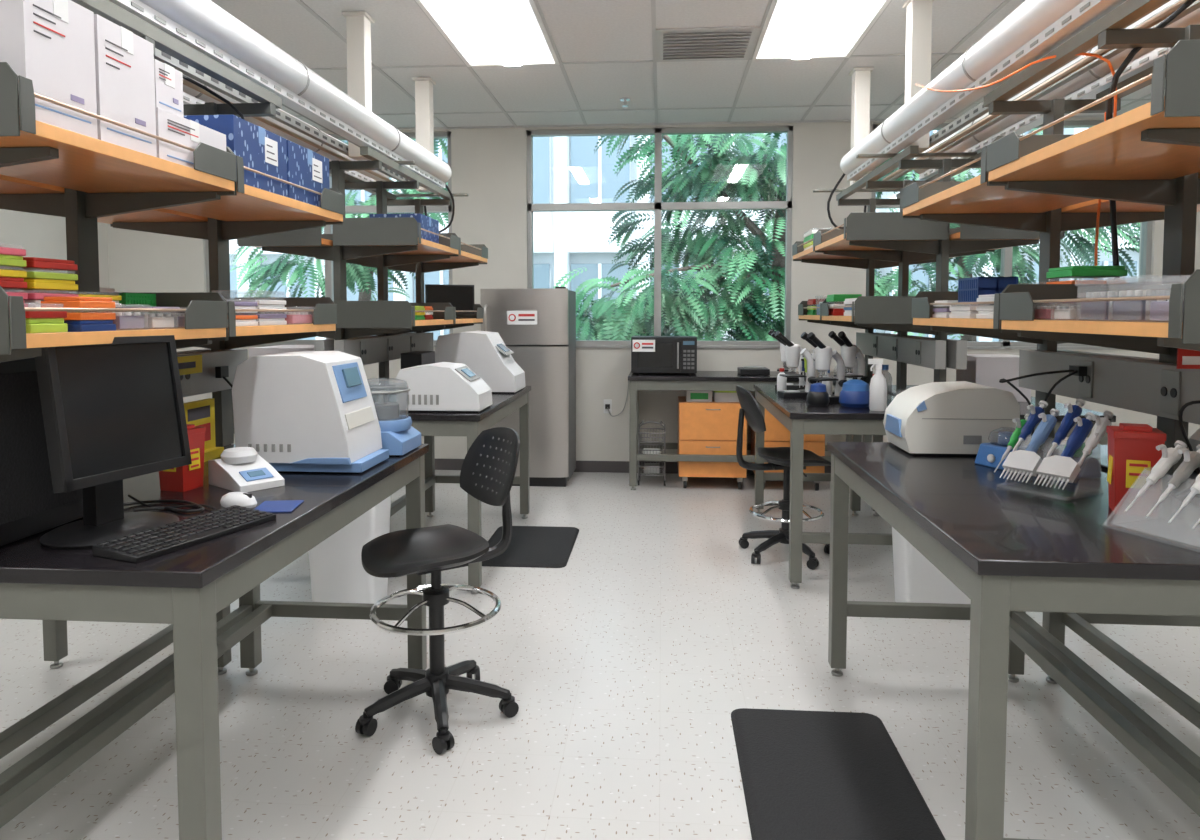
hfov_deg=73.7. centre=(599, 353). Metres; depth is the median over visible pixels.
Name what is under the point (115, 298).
trays
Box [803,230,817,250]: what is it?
trays
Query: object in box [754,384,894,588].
lab bench
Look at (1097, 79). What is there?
cable tray
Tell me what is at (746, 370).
hotplate stirrer
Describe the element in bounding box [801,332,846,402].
microscope
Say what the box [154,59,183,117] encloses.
cardboard box
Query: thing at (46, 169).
shelving unit
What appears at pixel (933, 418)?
instrument
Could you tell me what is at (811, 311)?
trays
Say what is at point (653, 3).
grid
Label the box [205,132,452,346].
window
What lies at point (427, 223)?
cardboard box
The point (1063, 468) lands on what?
pipette
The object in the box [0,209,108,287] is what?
wall
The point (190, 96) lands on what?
duct
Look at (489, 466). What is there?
stool
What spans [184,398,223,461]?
container
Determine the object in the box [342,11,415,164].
post
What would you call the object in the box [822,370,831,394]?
bottle
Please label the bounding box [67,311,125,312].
tube rack
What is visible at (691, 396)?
box
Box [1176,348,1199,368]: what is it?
sign
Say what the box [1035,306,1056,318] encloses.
tub
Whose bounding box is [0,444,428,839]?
lab bench
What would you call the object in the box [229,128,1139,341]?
neighbouring building
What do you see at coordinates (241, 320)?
trays
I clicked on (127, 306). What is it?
tube rack
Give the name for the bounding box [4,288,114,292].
trays
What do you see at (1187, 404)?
power cable
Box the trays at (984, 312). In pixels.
[976,294,994,318]
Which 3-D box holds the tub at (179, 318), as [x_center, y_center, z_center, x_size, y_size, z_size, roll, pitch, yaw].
[-1.140,-0.097,2.132,0.108,0.055,0.108,0,3,4]
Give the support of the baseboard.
attached to the wall at (489, 165)
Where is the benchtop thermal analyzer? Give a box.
[232,351,388,472]
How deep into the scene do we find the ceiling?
5.18 m
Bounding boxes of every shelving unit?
[0,0,343,446]
[237,146,487,395]
[792,145,1064,394]
[901,0,1199,494]
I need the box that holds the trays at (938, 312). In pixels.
[933,300,988,317]
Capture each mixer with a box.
[975,431,1036,469]
[1058,443,1100,477]
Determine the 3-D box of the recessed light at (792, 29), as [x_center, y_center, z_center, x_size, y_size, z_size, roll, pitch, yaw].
[1.210,-1.822,4.421,0.600,0.022,1.210,0,3,4]
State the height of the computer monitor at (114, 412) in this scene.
0.444 m
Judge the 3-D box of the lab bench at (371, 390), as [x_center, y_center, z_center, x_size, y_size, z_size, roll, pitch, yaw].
[-1.682,0.701,4.776,0.760,0.900,1.540,0,3,4]
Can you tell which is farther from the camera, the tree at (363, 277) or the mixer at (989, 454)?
the tree at (363, 277)
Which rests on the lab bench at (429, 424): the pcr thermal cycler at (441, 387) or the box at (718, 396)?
the pcr thermal cycler at (441, 387)
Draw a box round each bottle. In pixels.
[777,368,786,391]
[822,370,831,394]
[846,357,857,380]
[868,359,886,410]
[882,364,888,369]
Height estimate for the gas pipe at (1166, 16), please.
0.824 m
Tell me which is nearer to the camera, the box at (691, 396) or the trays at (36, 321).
the trays at (36, 321)
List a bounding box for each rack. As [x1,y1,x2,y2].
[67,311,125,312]
[93,292,155,305]
[126,306,161,312]
[798,349,820,390]
[958,276,1017,301]
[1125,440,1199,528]
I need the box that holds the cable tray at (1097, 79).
[913,0,1199,179]
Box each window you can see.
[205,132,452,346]
[527,126,792,347]
[871,120,1152,349]
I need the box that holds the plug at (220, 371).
[215,366,232,386]
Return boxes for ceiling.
[211,0,1165,128]
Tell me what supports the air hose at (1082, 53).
attached to the shelving unit at (1145, 159)
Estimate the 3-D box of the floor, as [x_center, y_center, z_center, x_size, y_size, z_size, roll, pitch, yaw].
[0.269,1.333,2.269,10.200,0.100,9.420,0,3,4]
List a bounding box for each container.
[159,424,205,491]
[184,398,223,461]
[1106,423,1165,517]
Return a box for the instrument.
[883,381,1019,455]
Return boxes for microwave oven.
[631,336,696,374]
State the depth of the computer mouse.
2.05 m
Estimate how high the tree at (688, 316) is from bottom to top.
5.521 m
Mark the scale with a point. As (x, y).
(239, 469)
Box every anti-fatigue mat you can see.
[482,526,578,567]
[731,708,945,839]
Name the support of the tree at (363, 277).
on the ground
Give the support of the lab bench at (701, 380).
on the floor
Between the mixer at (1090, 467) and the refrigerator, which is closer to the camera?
the mixer at (1090, 467)
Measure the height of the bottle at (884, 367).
0.200 m
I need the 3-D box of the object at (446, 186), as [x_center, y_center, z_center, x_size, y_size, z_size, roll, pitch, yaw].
[-1.076,-0.997,5.459,0.142,0.349,0.272,-3,4,-41]
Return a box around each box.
[0,0,97,138]
[94,14,156,156]
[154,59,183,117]
[155,107,225,168]
[184,115,287,196]
[249,345,314,357]
[286,140,329,206]
[369,214,438,243]
[686,391,711,401]
[713,391,738,401]
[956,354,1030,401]
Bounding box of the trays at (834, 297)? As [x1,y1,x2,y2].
[826,294,861,315]
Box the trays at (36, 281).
[0,257,78,307]
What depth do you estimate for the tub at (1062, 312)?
1.94 m
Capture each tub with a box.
[87,312,143,328]
[115,307,179,327]
[162,313,184,326]
[260,312,311,323]
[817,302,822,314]
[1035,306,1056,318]
[1049,302,1080,318]
[1080,291,1118,319]
[1113,289,1183,319]
[1150,295,1183,320]
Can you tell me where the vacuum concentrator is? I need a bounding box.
[370,386,420,455]
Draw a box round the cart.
[638,420,665,485]
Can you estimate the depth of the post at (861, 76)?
5.26 m
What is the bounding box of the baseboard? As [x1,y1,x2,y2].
[435,458,830,474]
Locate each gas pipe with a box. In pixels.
[183,75,391,180]
[883,0,1196,279]
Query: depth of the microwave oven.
6.35 m
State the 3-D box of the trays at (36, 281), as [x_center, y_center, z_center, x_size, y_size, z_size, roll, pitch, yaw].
[-1.285,-0.133,1.800,0.140,0.160,0.130,0,3,4]
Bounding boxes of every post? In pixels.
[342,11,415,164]
[394,77,467,196]
[813,67,899,192]
[856,0,976,157]
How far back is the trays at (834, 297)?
4.49 m
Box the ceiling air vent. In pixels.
[656,26,760,60]
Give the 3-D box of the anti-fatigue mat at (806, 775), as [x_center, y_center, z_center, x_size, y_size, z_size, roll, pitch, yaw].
[0.673,1.273,2.305,0.510,0.016,1.000,0,3,4]
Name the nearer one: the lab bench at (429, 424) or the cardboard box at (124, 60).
the cardboard box at (124, 60)
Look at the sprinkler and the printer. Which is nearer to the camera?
the printer
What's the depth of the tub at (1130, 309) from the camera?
1.68 m
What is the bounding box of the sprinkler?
[620,97,629,106]
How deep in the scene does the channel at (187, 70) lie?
3.30 m
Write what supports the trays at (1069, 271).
on the shelving unit at (1145, 159)
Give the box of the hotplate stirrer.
[737,366,769,375]
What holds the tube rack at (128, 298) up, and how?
on the tube rack at (127, 306)
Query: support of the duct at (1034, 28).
attached to the ceiling
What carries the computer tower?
on the lab bench at (185, 588)
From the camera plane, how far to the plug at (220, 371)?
2.80 m
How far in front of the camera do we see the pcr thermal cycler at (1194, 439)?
2.52 m
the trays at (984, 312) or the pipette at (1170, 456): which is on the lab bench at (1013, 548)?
the pipette at (1170, 456)
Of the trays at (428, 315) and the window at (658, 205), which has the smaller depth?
the trays at (428, 315)
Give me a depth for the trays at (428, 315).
4.51 m
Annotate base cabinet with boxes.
[678,396,746,488]
[750,397,824,490]
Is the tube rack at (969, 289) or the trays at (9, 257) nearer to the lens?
the trays at (9, 257)
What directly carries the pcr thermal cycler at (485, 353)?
on the lab bench at (429, 424)
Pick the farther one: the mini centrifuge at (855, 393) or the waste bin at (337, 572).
the mini centrifuge at (855, 393)
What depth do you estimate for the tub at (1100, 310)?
1.82 m
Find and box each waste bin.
[309,496,390,603]
[892,527,970,603]
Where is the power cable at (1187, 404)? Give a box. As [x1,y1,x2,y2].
[1175,400,1199,496]
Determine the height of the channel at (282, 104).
0.040 m
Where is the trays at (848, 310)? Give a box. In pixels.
[844,298,856,315]
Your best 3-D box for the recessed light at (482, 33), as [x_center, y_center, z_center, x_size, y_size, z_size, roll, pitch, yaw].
[-0.605,-1.829,4.561,0.600,0.022,1.210,0,3,4]
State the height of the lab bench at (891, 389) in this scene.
0.900 m
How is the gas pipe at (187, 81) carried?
attached to the channel at (187, 70)
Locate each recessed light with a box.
[415,0,559,66]
[752,0,890,59]
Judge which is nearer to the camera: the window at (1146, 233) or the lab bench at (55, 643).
the lab bench at (55, 643)
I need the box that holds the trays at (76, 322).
[41,297,115,331]
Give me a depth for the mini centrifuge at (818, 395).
4.26 m
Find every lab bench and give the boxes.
[0,444,231,758]
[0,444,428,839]
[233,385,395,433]
[373,386,530,593]
[628,371,871,489]
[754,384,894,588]
[827,442,1199,839]
[871,385,1115,515]
[1042,444,1199,728]
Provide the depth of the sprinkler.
6.00 m
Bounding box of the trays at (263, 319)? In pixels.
[227,300,286,325]
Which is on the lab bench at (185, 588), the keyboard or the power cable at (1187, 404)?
the keyboard
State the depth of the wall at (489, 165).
6.94 m
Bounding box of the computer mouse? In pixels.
[220,492,256,507]
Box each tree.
[230,139,447,300]
[553,133,897,340]
[874,129,1139,341]
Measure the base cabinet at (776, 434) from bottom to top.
0.690 m
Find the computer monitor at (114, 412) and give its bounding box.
[35,335,191,549]
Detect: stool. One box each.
[355,427,519,753]
[736,386,830,569]
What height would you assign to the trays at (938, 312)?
0.060 m
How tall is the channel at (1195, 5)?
0.040 m
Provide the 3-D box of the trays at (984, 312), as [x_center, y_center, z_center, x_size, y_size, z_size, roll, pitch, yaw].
[1.215,-0.139,2.360,0.140,0.072,0.170,0,3,4]
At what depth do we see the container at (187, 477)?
2.25 m
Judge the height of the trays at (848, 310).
0.090 m
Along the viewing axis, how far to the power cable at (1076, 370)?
2.54 m
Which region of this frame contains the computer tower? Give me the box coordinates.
[0,358,82,545]
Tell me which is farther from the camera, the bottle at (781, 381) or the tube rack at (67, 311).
the bottle at (781, 381)
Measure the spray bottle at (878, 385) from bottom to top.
0.262 m
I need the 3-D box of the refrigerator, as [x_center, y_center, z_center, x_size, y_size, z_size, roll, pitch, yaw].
[-0.584,0.253,6.641,0.700,1.600,0.671,0,3,4]
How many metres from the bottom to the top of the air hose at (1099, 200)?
0.702 m
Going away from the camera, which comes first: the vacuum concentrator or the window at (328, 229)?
the vacuum concentrator
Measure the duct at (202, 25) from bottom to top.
0.178 m
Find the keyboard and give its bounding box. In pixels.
[92,505,275,562]
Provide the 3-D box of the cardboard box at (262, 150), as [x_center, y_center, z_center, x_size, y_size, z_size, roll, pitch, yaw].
[-1.205,-0.586,2.422,0.384,0.191,0.320,0,3,4]
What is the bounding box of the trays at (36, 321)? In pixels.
[9,311,67,332]
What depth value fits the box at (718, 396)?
6.32 m
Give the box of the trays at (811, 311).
[807,299,824,314]
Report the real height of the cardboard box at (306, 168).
0.191 m
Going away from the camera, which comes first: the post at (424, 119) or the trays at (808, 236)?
the trays at (808, 236)
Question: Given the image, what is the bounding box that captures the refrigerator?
[480,287,575,486]
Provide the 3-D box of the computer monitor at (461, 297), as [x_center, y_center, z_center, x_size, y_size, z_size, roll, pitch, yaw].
[-0.985,-0.343,5.239,0.320,0.220,0.160,-1,3,-24]
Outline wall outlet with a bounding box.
[604,380,628,416]
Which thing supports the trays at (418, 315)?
on the shelving unit at (383, 244)
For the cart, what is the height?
0.526 m
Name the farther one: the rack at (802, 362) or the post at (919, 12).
the rack at (802, 362)
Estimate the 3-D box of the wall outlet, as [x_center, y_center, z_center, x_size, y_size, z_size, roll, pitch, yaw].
[0.142,0.364,6.931,0.224,0.354,0.054,0,3,4]
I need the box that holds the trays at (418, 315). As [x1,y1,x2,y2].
[415,306,424,319]
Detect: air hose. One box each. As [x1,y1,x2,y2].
[915,52,1116,117]
[1094,112,1105,279]
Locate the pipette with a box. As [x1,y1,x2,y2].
[994,399,1113,489]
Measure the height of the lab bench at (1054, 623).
0.900 m
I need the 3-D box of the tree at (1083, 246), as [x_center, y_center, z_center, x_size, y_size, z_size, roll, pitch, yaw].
[4.937,-0.695,9.241,4.932,4.238,2.190,0,3,-7]
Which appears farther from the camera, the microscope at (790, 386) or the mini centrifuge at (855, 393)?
the microscope at (790, 386)
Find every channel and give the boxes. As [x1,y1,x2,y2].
[154,48,415,189]
[282,104,359,146]
[875,0,1170,180]
[882,0,1199,180]
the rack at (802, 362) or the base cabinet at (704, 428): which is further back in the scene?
the base cabinet at (704, 428)
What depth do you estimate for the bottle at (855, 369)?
5.06 m
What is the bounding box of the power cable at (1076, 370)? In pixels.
[999,365,1086,449]
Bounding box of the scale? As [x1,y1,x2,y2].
[208,447,284,491]
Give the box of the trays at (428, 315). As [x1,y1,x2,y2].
[424,306,432,319]
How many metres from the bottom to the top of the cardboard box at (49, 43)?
0.271 m
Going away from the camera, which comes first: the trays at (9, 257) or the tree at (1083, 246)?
the trays at (9, 257)
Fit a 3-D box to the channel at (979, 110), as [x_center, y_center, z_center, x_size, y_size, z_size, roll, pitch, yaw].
[1.577,-1.006,2.387,0.032,0.040,6.100,0,3,4]
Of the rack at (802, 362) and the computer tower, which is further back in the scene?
the rack at (802, 362)
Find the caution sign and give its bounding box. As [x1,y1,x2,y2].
[177,355,201,374]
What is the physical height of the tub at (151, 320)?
0.055 m
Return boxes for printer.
[400,351,434,368]
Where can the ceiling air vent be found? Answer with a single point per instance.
(704, 43)
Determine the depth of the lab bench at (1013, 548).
1.90 m
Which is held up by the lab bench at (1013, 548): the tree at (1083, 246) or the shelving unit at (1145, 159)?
the shelving unit at (1145, 159)
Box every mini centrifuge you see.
[807,383,829,405]
[839,379,869,407]
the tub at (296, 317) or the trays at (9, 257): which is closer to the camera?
the trays at (9, 257)
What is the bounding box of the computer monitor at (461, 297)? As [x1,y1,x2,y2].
[425,284,474,317]
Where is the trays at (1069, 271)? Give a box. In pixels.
[1046,266,1126,283]
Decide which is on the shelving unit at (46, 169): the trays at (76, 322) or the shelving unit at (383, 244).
the trays at (76, 322)
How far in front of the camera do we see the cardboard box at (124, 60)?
1.79 m
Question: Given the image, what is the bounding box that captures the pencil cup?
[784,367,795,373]
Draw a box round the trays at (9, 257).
[0,247,27,307]
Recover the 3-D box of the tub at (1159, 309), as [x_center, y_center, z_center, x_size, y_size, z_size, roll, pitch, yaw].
[1.169,-0.100,1.572,0.138,0.075,0.108,0,3,4]
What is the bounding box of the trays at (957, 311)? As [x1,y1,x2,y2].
[949,306,977,317]
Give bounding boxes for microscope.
[768,329,805,389]
[771,331,816,397]
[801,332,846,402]
[828,331,869,393]
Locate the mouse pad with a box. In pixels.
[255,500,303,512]
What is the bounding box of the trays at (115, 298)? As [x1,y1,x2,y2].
[78,294,121,306]
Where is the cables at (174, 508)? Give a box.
[124,495,215,512]
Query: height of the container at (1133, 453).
0.218 m
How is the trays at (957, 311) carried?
on the shelving unit at (1145, 159)
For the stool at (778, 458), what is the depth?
4.56 m
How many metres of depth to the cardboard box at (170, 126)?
2.00 m
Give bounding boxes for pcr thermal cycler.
[395,362,491,412]
[435,331,525,393]
[1188,428,1199,470]
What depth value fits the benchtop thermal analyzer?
2.46 m
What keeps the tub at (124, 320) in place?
in the shelving unit at (46, 169)
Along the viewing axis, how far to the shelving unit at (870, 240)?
4.04 m
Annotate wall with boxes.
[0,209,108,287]
[107,117,1199,462]
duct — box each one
[109,0,451,187]
[183,74,388,181]
[840,0,1123,180]
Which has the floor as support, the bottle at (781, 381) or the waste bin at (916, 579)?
the waste bin at (916, 579)
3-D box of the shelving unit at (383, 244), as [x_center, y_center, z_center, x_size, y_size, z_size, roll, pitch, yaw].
[-1.281,-0.398,4.718,0.922,1.299,1.600,0,3,4]
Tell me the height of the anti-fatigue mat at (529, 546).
0.016 m
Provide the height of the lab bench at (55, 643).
0.900 m
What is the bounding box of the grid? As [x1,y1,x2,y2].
[295,0,1150,130]
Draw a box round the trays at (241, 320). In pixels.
[227,301,257,325]
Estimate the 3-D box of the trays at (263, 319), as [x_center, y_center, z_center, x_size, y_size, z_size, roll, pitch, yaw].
[-1.126,-0.147,2.570,0.160,0.110,0.180,0,3,4]
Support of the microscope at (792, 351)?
on the lab bench at (800, 418)
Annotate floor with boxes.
[0,470,1199,839]

